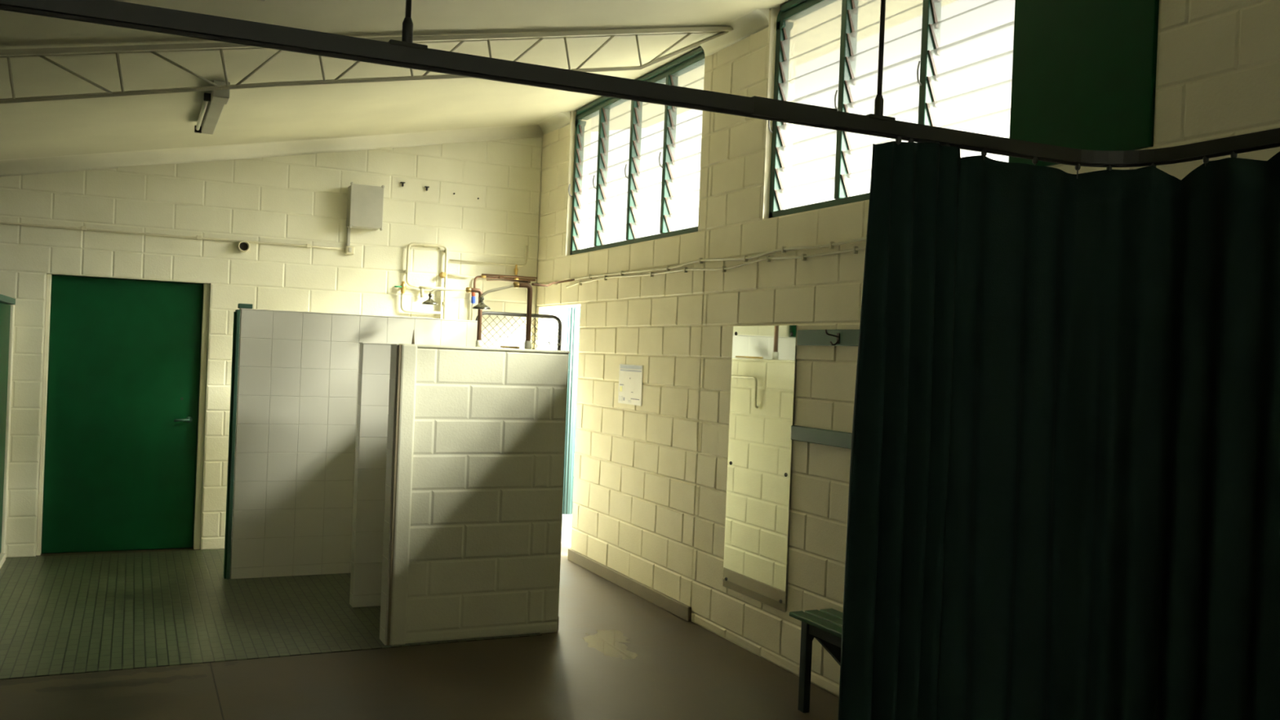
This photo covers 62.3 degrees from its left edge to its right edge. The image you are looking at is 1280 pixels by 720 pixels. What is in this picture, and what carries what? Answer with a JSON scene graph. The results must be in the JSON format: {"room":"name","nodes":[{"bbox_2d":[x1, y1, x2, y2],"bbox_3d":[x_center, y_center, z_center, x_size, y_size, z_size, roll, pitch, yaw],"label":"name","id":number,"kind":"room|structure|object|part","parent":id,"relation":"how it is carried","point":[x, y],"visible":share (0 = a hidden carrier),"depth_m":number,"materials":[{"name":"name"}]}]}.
{"room":"locker room","nodes":[
{"label":"locker room","id":0,"kind":"room"},
{"bbox_2d":[0,549,542,679],"bbox_3d":[-3.964,1.480,6.337,6.020,0.004,3.130,2,0,-26],"label":"floor","id":1,"kind":"structure","parent":0,"point":[60,615],"depth_m":6.34,"materials":[{"name":"green tile"}]},
{"bbox_2d":[0,293,15,568],"bbox_3d":[-4.224,0.517,6.894,0.085,1.896,1.859,2,0,-26],"label":"wall","id":2,"kind":"structure","parent":1,"relation":"on","point":[7,304],"depth_m":7.57,"materials":[{"name":"green paint"}]},
{"bbox_3d":[-4.398,0.506,7.224,0.035,1.790,0.905,2,0,-26],"label":"door","id":3,"kind":"part","parent":2,"relation":"part of","materials":[{"name":"green paint"}]},
{"bbox_3d":[-4.194,-0.409,6.888,0.060,0.043,1.859,2,0,-26],"label":"head rail","id":4,"kind":"part","parent":2,"relation":"part of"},
{"bbox_2d":[223,303,477,578],"bbox_3d":[-2.080,0.594,7.757,1.740,1.918,0.134,2,0,-26],"label":"wall","id":5,"kind":"structure","parent":1,"relation":"on","point":[295,374],"depth_m":7.52,"materials":[{"name":"tile"}]},
{"bbox_3d":[-2.846,0.585,7.395,0.022,1.875,0.128,2,0,-26],"label":"post","id":6,"kind":"part","parent":5,"relation":"part of","materials":[{"name":"white paint"}]},
{"bbox_2d":[349,342,397,607],"bbox_3d":[-1.399,0.743,6.924,0.909,1.680,0.118,2,0,-26],"label":"wall","id":7,"kind":"structure","parent":1,"relation":"on","point":[374,369],"depth_m":6.72,"materials":[{"name":"tile"}]},
{"bbox_2d":[379,343,569,645],"bbox_3d":[-1.328,0.746,6.962,1.042,1.679,1.964,2,0,-26],"label":"wall","id":8,"kind":"structure","parent":1,"relation":"on","point":[474,480],"depth_m":6.06,"materials":[{"name":"white brick"}]},
{"bbox_2d":[411,329,414,344],"bbox_3d":[-1.276,-0.130,5.960,0.018,0.081,0.017,2,0,-26],"label":"peg","id":9,"kind":"object","parent":8,"relation":"on","point":[413,337],"visible":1,"depth_m":5.96,"materials":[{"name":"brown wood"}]},
{"bbox_2d":[422,287,482,346],"bbox_3d":[-1.357,-0.316,7.658,0.451,0.436,0.116,2,0,-26],"label":"shower","id":10,"kind":"object","parent":8,"relation":"on","point":[430,302],"visible":1,"depth_m":7.72,"materials":[{"name":"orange metal"}]},
{"bbox_3d":[-1.378,-0.488,7.644,0.291,0.073,0.018,2,0,-26],"label":"arm","id":11,"kind":"part","parent":10,"relation":"part of"},
{"bbox_2d":[475,340,481,346],"bbox_3d":[-1.180,-0.118,7.746,0.043,0.055,0.044,2,0,-26],"label":"socket","id":12,"kind":"object","parent":10,"relation":"attached to","point":[478,343],"depth_m":7.73,"materials":[{"name":"white plastic"}]},
{"bbox_2d":[472,281,532,349],"bbox_3d":[-0.873,-0.289,6.726,0.397,0.428,0.116,2,0,-26],"label":"shower","id":13,"kind":"object","parent":8,"relation":"on","point":[527,345],"visible":0.99,"depth_m":6.78,"materials":[{"name":"orange metal"}]},
{"bbox_3d":[-0.894,-0.435,6.712,0.239,0.115,0.018,2,0,-26],"label":"arm","id":14,"kind":"part","parent":13,"relation":"part of"},
{"bbox_2d":[524,340,531,349],"bbox_3d":[-0.721,-0.096,6.803,0.043,0.055,0.044,2,0,-26],"label":"socket","id":15,"kind":"object","parent":13,"relation":"attached to","point":[527,345],"depth_m":6.79,"materials":[{"name":"white plastic"}]},
{"bbox_2d":[486,278,574,287],"bbox_3d":[-0.729,-0.582,8.082,0.633,0.194,2.494,2,0,-14],"label":"copper pipe","id":16,"kind":"object","parent":13,"relation":"attached to","point":[489,279],"visible":1,"depth_m":7.78,"materials":[{"name":"brown metal"}]},
{"bbox_2d":[500,346,519,348],"bbox_3d":[-0.876,-0.086,7.127,0.014,0.017,0.380,2,0,-26],"label":"pipe","id":17,"kind":"object","parent":8,"relation":"on","point":[508,347],"visible":0.92,"depth_m":7.09,"materials":[{"name":"gold metal"}]},
{"bbox_2d":[0,137,542,557],"bbox_3d":[-4.236,-0.486,8.002,7.230,3.900,0.191,2,0,-26],"label":"wall","id":18,"kind":"structure","parent":0,"point":[302,199],"depth_m":8.44,"materials":[{"name":"beige brick"}]},
{"bbox_2d":[35,273,210,555],"bbox_3d":[-3.971,0.425,8.174,1.131,2.100,0.147,2,0,-26],"label":"door","id":19,"kind":"structure","parent":18,"relation":"in","point":[125,361],"depth_m":8.15,"materials":[{"name":"green paint"}]},
{"bbox_3d":[-3.586,0.470,8.309,0.135,0.048,0.057,2,0,-26],"label":"handle","id":20,"kind":"part","parent":19,"relation":"part of","materials":[{"name":"metal"}]},
{"bbox_2d":[0,221,345,249],"bbox_3d":[-4.795,-1.008,7.601,5.239,0.031,0.031,2,0,-26],"label":"conduit","id":21,"kind":"object","parent":18,"relation":"attached to","point":[83,228],"visible":1,"depth_m":8.14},
{"bbox_2d":[237,240,249,252],"bbox_3d":[-3.136,-0.898,8.375,0.090,0.090,0.070,2,0,-26],"label":"vent pipe","id":22,"kind":"object","parent":18,"relation":"attached to","point":[243,246],"visible":1,"depth_m":8.38,"materials":[{"name":"plastic"}]},
{"bbox_2d":[0,124,542,176],"bbox_3d":[-4.042,-1.484,7.910,7.030,1.476,0.105,2,0,-26],"label":"trim","id":23,"kind":"structure","parent":18,"relation":"attached to","point":[19,166],"depth_m":8.41,"materials":[{"name":"paint"}]},
{"bbox_2d":[345,245,355,254],"bbox_3d":[-2.394,-0.905,8.733,0.072,0.066,0.060,2,0,-26],"label":"junction box","id":24,"kind":"object","parent":18,"relation":"attached to","point":[349,250],"visible":1,"depth_m":8.71,"materials":[{"name":"white plastic"}]},
{"bbox_2d":[346,182,384,245],"bbox_3d":[-2.269,-1.189,8.720,0.272,0.509,0.181,2,0,-26],"label":"electrical box","id":25,"kind":"object","parent":18,"relation":"attached to","point":[365,204],"visible":1,"depth_m":8.65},
{"bbox_3d":[-2.233,-1.255,8.650,0.265,0.345,0.014,2,0,-26],"label":"box lid","id":26,"kind":"part","parent":25,"relation":"part of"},
{"bbox_2d":[400,242,469,319],"bbox_3d":[-1.750,-0.516,9.044,0.592,0.955,0.070,2,0,-26],"label":"pipe","id":27,"kind":"object","parent":18,"relation":"attached to","point":[442,274],"visible":0.92,"depth_m":9.02,"materials":[{"name":"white metal"}]},
{"bbox_2d":[394,281,405,293],"bbox_3d":[-2.005,-0.611,8.886,0.068,0.100,0.137,2,0,12],"label":"valve","id":28,"kind":"object","parent":27,"relation":"attached to","point":[402,286],"visible":1,"depth_m":8.88,"materials":[{"name":"gold metal"}]},
{"bbox_2d":[439,271,446,278],"bbox_3d":[-1.686,-0.730,9.069,0.052,0.052,0.070,2,0,-26],"label":"tap","id":29,"kind":"object","parent":27,"relation":"on","point":[442,274],"depth_m":9.06,"materials":[{"name":"gold metal"}]},
{"bbox_2d":[448,245,527,275],"bbox_3d":[-1.319,-0.892,9.248,0.703,0.269,0.034,2,0,-26],"label":"pipe","id":30,"kind":"object","parent":18,"relation":"attached to","point":[516,269],"visible":1,"depth_m":9.32,"materials":[{"name":"gold metal"}]},
{"bbox_2d":[514,264,518,275],"bbox_3d":[-1.095,-0.796,9.357,0.034,0.095,0.034,2,0,-26],"label":"tap","id":31,"kind":"object","parent":30,"relation":"on","point":[516,269],"depth_m":9.35,"materials":[{"name":"gold metal"}]},
{"bbox_2d":[471,273,537,320],"bbox_3d":[-1.199,-0.382,9.300,0.579,0.730,0.048,2,0,-26],"label":"copper pipe","id":32,"kind":"object","parent":18,"relation":"attached to","point":[482,275],"visible":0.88,"depth_m":9.26,"materials":[{"name":"gold metal"}]},
{"bbox_2d":[471,292,475,303],"bbox_3d":[-1.445,-0.546,9.179,0.040,0.113,0.040,2,0,-26],"label":"mixing valve","id":33,"kind":"object","parent":32,"relation":"attached to","point":[473,294],"visible":0.8,"depth_m":9.16,"materials":[{"name":"blue plastic"}]},
{"bbox_2d":[475,311,561,350],"bbox_3d":[-0.992,0.569,8.362,0.737,1.882,0.048,2,0,-26],"label":"gate","id":34,"kind":"object","parent":18,"relation":"attached to","point":[484,313],"visible":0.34,"depth_m":8.38,"materials":[{"name":"metal"}]},
{"bbox_2d":[0,0,791,159],"bbox_3d":[-1.575,-1.480,2.740,7.420,1.567,11.960,2,0,-26],"label":"ceiling","id":35,"kind":"structure","parent":0,"point":[100,125],"depth_m":6.18,"materials":[{"name":"paint"}]},
{"bbox_2d":[194,80,230,134],"bbox_3d":[-2.678,-1.553,6.600,0.125,0.094,1.320,2,0,-26],"label":"light fixture","id":36,"kind":"object","parent":35,"relation":"attached to","point":[214,102],"visible":0.91,"depth_m":6.45,"materials":[{"name":"plastic"}]},
{"bbox_2d":[0,26,733,103],"bbox_3d":[-2.617,-1.304,4.928,6.945,1.666,0.082,2,0,-26],"label":"roof truss","id":37,"kind":"object","parent":35,"relation":"attached to","point":[44,53],"visible":0.78,"depth_m":5.33,"materials":[{"name":"metal"}]},
{"bbox_2d":[0,0,1279,167],"bbox_3d":[-0.362,-1.207,1.663,5.577,1.336,2.148,2,0,3],"label":"track","id":38,"kind":"object","parent":35,"relation":"hanging from","point":[404,53],"visible":1,"depth_m":2.09,"materials":[{"name":"metal"}]},
{"bbox_3d":[-0.432,-0.581,1.961,0.070,0.009,0.034,2,0,-26],"label":"saddle plate","id":39,"kind":"part","parent":38,"relation":"part of","materials":[{"name":"paint"}]},
{"bbox_3d":[-0.413,-1.053,1.960,0.010,0.939,0.010,2,0,-3],"label":"hanger rod","id":40,"kind":"part","parent":38,"relation":"part of","materials":[{"name":"paint"}]},
{"bbox_3d":[0.537,-0.543,2.382,0.070,0.009,0.034,2,0,-26],"label":"saddle plate","id":41,"kind":"part","parent":38,"relation":"part of","materials":[{"name":"paint"}]},
{"bbox_3d":[0.560,-1.118,2.380,0.010,1.145,0.010,2,0,-3],"label":"hanger rod","id":42,"kind":"part","parent":38,"relation":"part of","materials":[{"name":"paint"}]},
{"bbox_2d":[838,136,1279,719],"bbox_3d":[1.600,0.518,1.701,0.722,1.964,2.590,2,0,-43],"label":"curtain","id":43,"kind":"object","parent":38,"relation":"hanging from","point":[1064,499],"visible":1,"depth_m":2.49,"materials":[{"name":"fabric"}]},
{"bbox_2d":[0,543,839,719],"bbox_3d":[-1.696,1.645,2.752,7.430,0.120,11.960,2,0,-26],"label":"floor","id":44,"kind":"structure","parent":0,"point":[614,653],"depth_m":5.25,"materials":[{"name":"concrete"}]},
{"bbox_2d":[209,662,224,719],"bbox_3d":[-1.384,1.593,3.713,0.007,0.001,3.828,2,0,-26],"label":"trim","id":45,"kind":"structure","parent":44,"relation":"on","point":[215,686],"depth_m":4.98,"materials":[{"name":"plastic"}]},
{"bbox_2d":[789,608,842,712],"bbox_3d":[1.254,1.473,4.378,0.310,0.450,1.860,2,0,-26],"label":"bench","id":46,"kind":"object","parent":44,"relation":"on","point":[825,625],"visible":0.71,"depth_m":5.03,"materials":[{"name":"paint"}]},
{"bbox_3d":[0.790,1.463,5.054,0.035,0.428,0.050,2,0,-26],"label":"leg","id":47,"kind":"part","parent":46,"relation":"part of","materials":[{"name":"paint"}]},
{"bbox_2d":[533,0,1279,697],"bbox_3d":[1.593,-0.140,4.387,0.193,3.700,11.750,2,0,-26],"label":"wall","id":48,"kind":"structure","parent":0,"point":[649,500],"depth_m":6.41,"materials":[{"name":"beige brick"}]},
{"bbox_2d":[536,111,570,134],"bbox_3d":[-0.775,-2.043,9.155,0.105,0.105,0.650,2,0,-26],"label":"trim","id":49,"kind":"structure","parent":48,"relation":"attached to","point":[558,120],"depth_m":9.11,"materials":[{"name":"paint"}]},
{"bbox_2d":[567,548,691,622],"bbox_3d":[-0.129,1.586,7.611,0.026,0.092,2.060,2,0,-26],"label":"baseboard","id":50,"kind":"structure","parent":48,"relation":"attached to","point":[673,606],"depth_m":7.41,"materials":[{"name":"beige concrete"}]},
{"bbox_2d":[617,364,642,405],"bbox_3d":[-0.071,0.176,7.614,0.002,0.286,0.393,2,0,-26],"label":"poster","id":51,"kind":"object","parent":48,"relation":"attached to","point":[630,376],"visible":1,"depth_m":7.61,"materials":[{"name":"paper"}]},
{"bbox_2d":[568,46,705,255],"bbox_3d":[-0.049,-1.474,7.860,0.143,1.257,2.315,2,0,-26],"label":"window","id":52,"kind":"structure","parent":48,"relation":"in","point":[637,171],"depth_m":7.80,"materials":[{"name":"glass"}]},
{"bbox_3d":[-0.429,-0.974,8.657,0.060,0.112,0.460,2,0,-26],"label":"louvre blade","id":53,"kind":"part","parent":52,"relation":"part of","materials":[{"name":"clear glass"}]},
{"bbox_3d":[-0.424,-1.096,8.656,0.060,0.112,0.460,2,0,-26],"label":"louvre blade","id":54,"kind":"part","parent":52,"relation":"part of","materials":[{"name":"clear glass"}]},
{"bbox_3d":[-0.419,-1.218,8.656,0.060,0.112,0.460,2,0,-26],"label":"louvre blade","id":55,"kind":"part","parent":52,"relation":"part of","materials":[{"name":"clear glass"}]},
{"bbox_3d":[-0.414,-1.339,8.656,0.060,0.112,0.460,2,0,-26],"label":"louvre blade","id":56,"kind":"part","parent":52,"relation":"part of","materials":[{"name":"clear glass"}]},
{"bbox_3d":[-0.409,-1.461,8.655,0.060,0.112,0.460,2,0,-26],"label":"louvre blade","id":57,"kind":"part","parent":52,"relation":"part of","materials":[{"name":"clear glass"}]},
{"bbox_3d":[-0.404,-1.583,8.655,0.060,0.112,0.460,2,0,-26],"label":"louvre blade","id":58,"kind":"part","parent":52,"relation":"part of","materials":[{"name":"clear glass"}]},
{"bbox_3d":[-0.406,-1.705,8.651,0.045,0.112,0.460,2,0,-26],"label":"louvre blade","id":59,"kind":"part","parent":52,"relation":"part of","materials":[{"name":"clear glass"}]},
{"bbox_3d":[-0.401,-1.827,8.651,0.045,0.112,0.460,2,0,-26],"label":"louvre blade","id":60,"kind":"part","parent":52,"relation":"part of","materials":[{"name":"clear glass"}]},
{"bbox_3d":[-0.397,-1.949,8.650,0.045,0.112,0.460,2,0,-26],"label":"louvre blade","id":61,"kind":"part","parent":52,"relation":"part of","materials":[{"name":"clear glass"}]},
{"bbox_3d":[-0.358,-1.408,8.384,0.017,0.105,0.045,2,0,31],"label":"lever","id":62,"kind":"part","parent":52,"relation":"part of","materials":[{"name":"metal"}]},
{"bbox_3d":[-0.187,-0.963,8.149,0.060,0.112,0.545,2,0,-26],"label":"louvre blade","id":63,"kind":"part","parent":52,"relation":"part of","materials":[{"name":"clear glass"}]},
{"bbox_3d":[-0.182,-1.085,8.149,0.060,0.112,0.545,2,0,-26],"label":"louvre blade","id":64,"kind":"part","parent":52,"relation":"part of","materials":[{"name":"clear glass"}]},
{"bbox_3d":[-0.177,-1.206,8.149,0.060,0.112,0.545,2,0,-26],"label":"louvre blade","id":65,"kind":"part","parent":52,"relation":"part of","materials":[{"name":"clear glass"}]},
{"bbox_3d":[-0.172,-1.328,8.148,0.060,0.112,0.545,2,0,-26],"label":"louvre blade","id":66,"kind":"part","parent":52,"relation":"part of","materials":[{"name":"clear glass"}]},
{"bbox_3d":[-0.167,-1.450,8.148,0.060,0.112,0.545,2,0,-26],"label":"louvre blade","id":67,"kind":"part","parent":52,"relation":"part of","materials":[{"name":"clear glass"}]},
{"bbox_3d":[-0.162,-1.572,8.147,0.060,0.112,0.545,2,0,-26],"label":"louvre blade","id":68,"kind":"part","parent":52,"relation":"part of","materials":[{"name":"clear glass"}]},
{"bbox_3d":[-0.164,-1.694,8.144,0.045,0.112,0.545,2,0,-26],"label":"louvre blade","id":69,"kind":"part","parent":52,"relation":"part of","materials":[{"name":"clear glass"}]},
{"bbox_3d":[-0.159,-1.815,8.143,0.045,0.112,0.545,2,0,-26],"label":"louvre blade","id":70,"kind":"part","parent":52,"relation":"part of","materials":[{"name":"clear glass"}]},
{"bbox_3d":[-0.154,-1.937,8.143,0.045,0.112,0.545,2,0,-26],"label":"louvre blade","id":71,"kind":"part","parent":52,"relation":"part of","materials":[{"name":"clear glass"}]},
{"bbox_3d":[-0.098,-1.396,7.838,0.017,0.105,0.045,2,0,31],"label":"lever","id":72,"kind":"part","parent":52,"relation":"part of","materials":[{"name":"metal"}]},
{"bbox_3d":[0.065,-0.951,7.621,0.060,0.112,0.505,2,0,-26],"label":"louvre blade","id":73,"kind":"part","parent":52,"relation":"part of","materials":[{"name":"clear glass"}]},
{"bbox_3d":[0.070,-1.073,7.621,0.060,0.112,0.505,2,0,-26],"label":"louvre blade","id":74,"kind":"part","parent":52,"relation":"part of","materials":[{"name":"clear glass"}]},
{"bbox_3d":[0.075,-1.194,7.621,0.060,0.112,0.505,2,0,-26],"label":"louvre blade","id":75,"kind":"part","parent":52,"relation":"part of","materials":[{"name":"clear glass"}]},
{"bbox_3d":[0.080,-1.316,7.620,0.060,0.112,0.505,2,0,-26],"label":"louvre blade","id":76,"kind":"part","parent":52,"relation":"part of","materials":[{"name":"clear glass"}]},
{"bbox_3d":[0.085,-1.438,7.620,0.060,0.112,0.505,2,0,-26],"label":"louvre blade","id":77,"kind":"part","parent":52,"relation":"part of","materials":[{"name":"clear glass"}]},
{"bbox_3d":[0.090,-1.560,7.620,0.060,0.112,0.505,2,0,-26],"label":"louvre blade","id":78,"kind":"part","parent":52,"relation":"part of","materials":[{"name":"clear glass"}]},
{"bbox_3d":[0.088,-1.682,7.616,0.045,0.112,0.505,2,0,-26],"label":"louvre blade","id":79,"kind":"part","parent":52,"relation":"part of","materials":[{"name":"clear glass"}]},
{"bbox_3d":[0.093,-1.804,7.615,0.045,0.112,0.505,2,0,-26],"label":"louvre blade","id":80,"kind":"part","parent":52,"relation":"part of","materials":[{"name":"clear glass"}]},
{"bbox_3d":[0.098,-1.925,7.615,0.045,0.112,0.505,2,0,-26],"label":"louvre blade","id":81,"kind":"part","parent":52,"relation":"part of","materials":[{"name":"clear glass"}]},
{"bbox_3d":[0.146,-1.385,7.328,0.017,0.105,0.045,2,0,31],"label":"lever","id":82,"kind":"part","parent":52,"relation":"part of","materials":[{"name":"metal"}]},
{"bbox_3d":[0.311,-0.939,7.107,0.060,0.112,0.515,2,0,-26],"label":"louvre blade","id":83,"kind":"part","parent":52,"relation":"part of","materials":[{"name":"clear glass"}]},
{"bbox_3d":[0.316,-1.061,7.107,0.060,0.112,0.515,2,0,-26],"label":"louvre blade","id":84,"kind":"part","parent":52,"relation":"part of","materials":[{"name":"clear glass"}]},
{"bbox_3d":[0.321,-1.183,7.106,0.060,0.112,0.515,2,0,-26],"label":"louvre blade","id":85,"kind":"part","parent":52,"relation":"part of","materials":[{"name":"clear glass"}]},
{"bbox_3d":[0.326,-1.305,7.106,0.060,0.112,0.515,2,0,-26],"label":"louvre blade","id":86,"kind":"part","parent":52,"relation":"part of","materials":[{"name":"clear glass"}]},
{"bbox_3d":[0.331,-1.427,7.106,0.060,0.112,0.515,2,0,-26],"label":"louvre blade","id":87,"kind":"part","parent":52,"relation":"part of","materials":[{"name":"clear glass"}]},
{"bbox_3d":[0.335,-1.548,7.105,0.060,0.112,0.515,2,0,-26],"label":"louvre blade","id":88,"kind":"part","parent":52,"relation":"part of","materials":[{"name":"clear glass"}]},
{"bbox_3d":[0.334,-1.670,7.102,0.045,0.112,0.515,2,0,-26],"label":"louvre blade","id":89,"kind":"part","parent":52,"relation":"part of","materials":[{"name":"clear glass"}]},
{"bbox_3d":[0.343,-1.914,7.101,0.045,0.112,0.515,2,0,-26],"label":"louvre blade","id":90,"kind":"part","parent":52,"relation":"part of","materials":[{"name":"clear glass"}]},
{"bbox_3d":[0.338,-1.792,7.101,0.045,0.112,0.515,2,0,-26],"label":"louvre blade","id":91,"kind":"part","parent":52,"relation":"part of","materials":[{"name":"clear glass"}]},
{"bbox_2d":[536,234,866,286],"bbox_3d":[0.528,-0.611,6.407,0.023,0.059,6.730,2,0,-26],"label":"cable","id":92,"kind":"object","parent":48,"relation":"attached to","point":[831,244],"visible":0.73,"depth_m":6.28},
{"bbox_2d":[565,246,865,287],"bbox_3d":[0.684,-0.562,6.077,0.023,0.071,6.000,2,0,-26],"label":"cable","id":93,"kind":"object","parent":48,"relation":"attached to","point":[855,249],"visible":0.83,"depth_m":6.32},
{"bbox_2d":[692,8,769,56],"bbox_3d":[0.533,-1.982,6.414,0.105,0.105,0.755,2,0,-26],"label":"trim","id":94,"kind":"structure","parent":48,"relation":"attached to","point":[754,20],"depth_m":6.33,"materials":[{"name":"paint"}]},
{"bbox_2d":[722,324,797,612],"bbox_3d":[0.671,0.581,6.022,0.017,1.555,0.671,2,0,-26],"label":"wall mirror","id":95,"kind":"object","parent":48,"relation":"attached to","point":[762,382],"visible":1,"depth_m":5.99,"materials":[{"name":"clear glass"}]},
{"bbox_2d":[791,425,852,448],"bbox_3d":[1.347,0.415,4.601,0.033,0.077,2.425,2,0,-26],"label":"rail","id":96,"kind":"object","parent":48,"relation":"attached to","point":[813,435],"visible":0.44,"depth_m":5.43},
{"bbox_2d":[796,328,859,346],"bbox_3d":[1.343,-0.097,4.587,0.087,0.083,2.425,2,0,-26],"label":"rail","id":97,"kind":"object","parent":48,"relation":"attached to","point":[826,337],"visible":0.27,"depth_m":5.42,"materials":[{"name":"wood"}]},
{"bbox_2d":[768,0,1159,217],"bbox_3d":[1.341,-1.409,4.948,0.143,1.257,2.590,2,0,-26],"label":"window","id":98,"kind":"structure","parent":48,"relation":"in","point":[1080,74],"depth_m":4.76,"materials":[{"name":"glass"}]},
{"bbox_3d":[0.749,-1.356,6.065,0.017,0.105,0.045,2,0,31],"label":"lever","id":99,"kind":"part","parent":98,"relation":"part of","materials":[{"name":"metal"}]},
{"bbox_3d":[0.927,-0.911,5.817,0.060,0.112,0.575,2,0,-26],"label":"louvre blade","id":100,"kind":"part","parent":98,"relation":"part of","materials":[{"name":"clear glass"}]},
{"bbox_3d":[0.932,-1.032,5.816,0.060,0.112,0.575,2,0,-26],"label":"louvre blade","id":101,"kind":"part","parent":98,"relation":"part of","materials":[{"name":"clear glass"}]},
{"bbox_3d":[0.937,-1.154,5.816,0.060,0.112,0.575,2,0,-26],"label":"louvre blade","id":102,"kind":"part","parent":98,"relation":"part of","materials":[{"name":"clear glass"}]},
{"bbox_3d":[0.942,-1.276,5.816,0.060,0.112,0.575,2,0,-26],"label":"louvre blade","id":103,"kind":"part","parent":98,"relation":"part of","materials":[{"name":"clear glass"}]},
{"bbox_3d":[0.951,-1.520,5.815,0.060,0.112,0.575,2,0,-26],"label":"louvre blade","id":104,"kind":"part","parent":98,"relation":"part of","materials":[{"name":"clear glass"}]},
{"bbox_3d":[0.949,-1.642,5.811,0.045,0.112,0.575,2,0,-26],"label":"louvre blade","id":105,"kind":"part","parent":98,"relation":"part of","materials":[{"name":"clear glass"}]},
{"bbox_3d":[0.946,-1.398,5.815,0.060,0.112,0.575,2,0,-26],"label":"louvre blade","id":106,"kind":"part","parent":98,"relation":"part of","materials":[{"name":"clear glass"}]},
{"bbox_3d":[0.954,-1.763,5.811,0.045,0.112,0.575,2,0,-26],"label":"louvre blade","id":107,"kind":"part","parent":98,"relation":"part of","materials":[{"name":"clear glass"}]},
{"bbox_3d":[0.959,-1.885,5.811,0.045,0.112,0.575,2,0,-26],"label":"louvre blade","id":108,"kind":"part","parent":98,"relation":"part of","materials":[{"name":"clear glass"}]},
{"bbox_3d":[1.346,-1.404,4.950,0.092,1.247,2.590,2,0,-26],"label":"frame","id":109,"kind":"part","parent":98,"relation":"part of","materials":[{"name":"green paint"}]},
{"bbox_3d":[1.022,-1.344,5.492,0.017,0.105,0.045,2,0,31],"label":"lever","id":110,"kind":"part","parent":98,"relation":"part of","materials":[{"name":"metal"}]},
{"bbox_3d":[1.201,-0.898,5.242,0.060,0.112,0.580,2,0,-26],"label":"louvre blade","id":111,"kind":"part","parent":98,"relation":"part of","materials":[{"name":"clear glass"}]},
{"bbox_3d":[1.234,-1.872,5.236,0.045,0.112,0.580,2,0,-26],"label":"louvre blade","id":112,"kind":"part","parent":98,"relation":"part of","materials":[{"name":"clear glass"}]},
{"bbox_3d":[1.206,-1.020,5.241,0.060,0.112,0.580,2,0,-26],"label":"louvre blade","id":113,"kind":"part","parent":98,"relation":"part of","materials":[{"name":"clear glass"}]},
{"bbox_3d":[1.211,-1.141,5.241,0.060,0.112,0.580,2,0,-26],"label":"louvre blade","id":114,"kind":"part","parent":98,"relation":"part of","materials":[{"name":"clear glass"}]},
{"bbox_3d":[1.216,-1.263,5.241,0.060,0.112,0.580,2,0,-26],"label":"louvre blade","id":115,"kind":"part","parent":98,"relation":"part of","materials":[{"name":"clear glass"}]},
{"bbox_3d":[1.221,-1.385,5.240,0.060,0.112,0.580,2,0,-26],"label":"louvre blade","id":116,"kind":"part","parent":98,"relation":"part of","materials":[{"name":"clear glass"}]},
{"bbox_3d":[1.226,-1.507,5.240,0.060,0.112,0.580,2,0,-26],"label":"louvre blade","id":117,"kind":"part","parent":98,"relation":"part of","materials":[{"name":"clear glass"}]},
{"bbox_3d":[1.224,-1.629,5.236,0.045,0.112,0.580,2,0,-26],"label":"louvre blade","id":118,"kind":"part","parent":98,"relation":"part of","materials":[{"name":"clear glass"}]},
{"bbox_3d":[1.229,-1.751,5.236,0.045,0.112,0.580,2,0,-26],"label":"louvre blade","id":119,"kind":"part","parent":98,"relation":"part of","materials":[{"name":"clear glass"}]},
{"bbox_3d":[1.298,-1.331,4.915,0.017,0.105,0.045,2,0,31],"label":"lever","id":120,"kind":"part","parent":98,"relation":"part of","materials":[{"name":"metal"}]},
{"bbox_3d":[1.495,-1.616,4.668,0.045,0.112,0.560,2,0,-26],"label":"louvre blade","id":121,"kind":"part","parent":98,"relation":"part of","materials":[{"name":"clear glass"}]},
{"bbox_3d":[1.483,-1.129,4.673,0.060,0.112,0.560,2,0,-26],"label":"louvre blade","id":122,"kind":"part","parent":98,"relation":"part of","materials":[{"name":"clear glass"}]},
{"bbox_3d":[1.488,-1.250,4.672,0.060,0.112,0.560,2,0,-26],"label":"louvre blade","id":123,"kind":"part","parent":98,"relation":"part of","materials":[{"name":"clear glass"}]},
{"bbox_3d":[1.492,-1.372,4.672,0.060,0.112,0.560,2,0,-26],"label":"louvre blade","id":124,"kind":"part","parent":98,"relation":"part of","materials":[{"name":"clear glass"}]},
{"bbox_3d":[1.497,-1.494,4.671,0.060,0.112,0.560,2,0,-26],"label":"louvre blade","id":125,"kind":"part","parent":98,"relation":"part of","materials":[{"name":"clear glass"}]},
{"bbox_3d":[1.478,-1.007,4.673,0.060,0.112,0.560,2,0,-26],"label":"louvre blade","id":126,"kind":"part","parent":98,"relation":"part of","materials":[{"name":"clear glass"}]},
{"bbox_3d":[1.473,-0.885,4.673,0.060,0.112,0.560,2,0,-26],"label":"louvre blade","id":127,"kind":"part","parent":98,"relation":"part of","materials":[{"name":"clear glass"}]},
{"bbox_3d":[1.704,-1.359,4.066,0.040,1.192,0.675,2,0,-26],"label":"infill panel","id":128,"kind":"part","parent":98,"relation":"part of","materials":[{"name":"green paint"}]},
{"label":"outside","id":129,"kind":"structure","parent":0,"visible":0},
{"bbox_2d":[561,514,572,547],"bbox_3d":[3.517,1.816,15.019,12.580,0.080,20.000,2,0,-26],"label":"ground","id":130,"kind":"structure","parent":129,"point":[566,518],"depth_m":10.11,"materials":[{"name":"white concrete"}]},
{"bbox_2d":[562,306,580,514],"bbox_3d":[-0.078,0.332,11.386,1.602,2.620,0.044,2,0,-26],"label":"screen","id":131,"kind":"object","parent":130,"relation":"on","point":[573,314],"visible":0.05,"depth_m":11.08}
]}

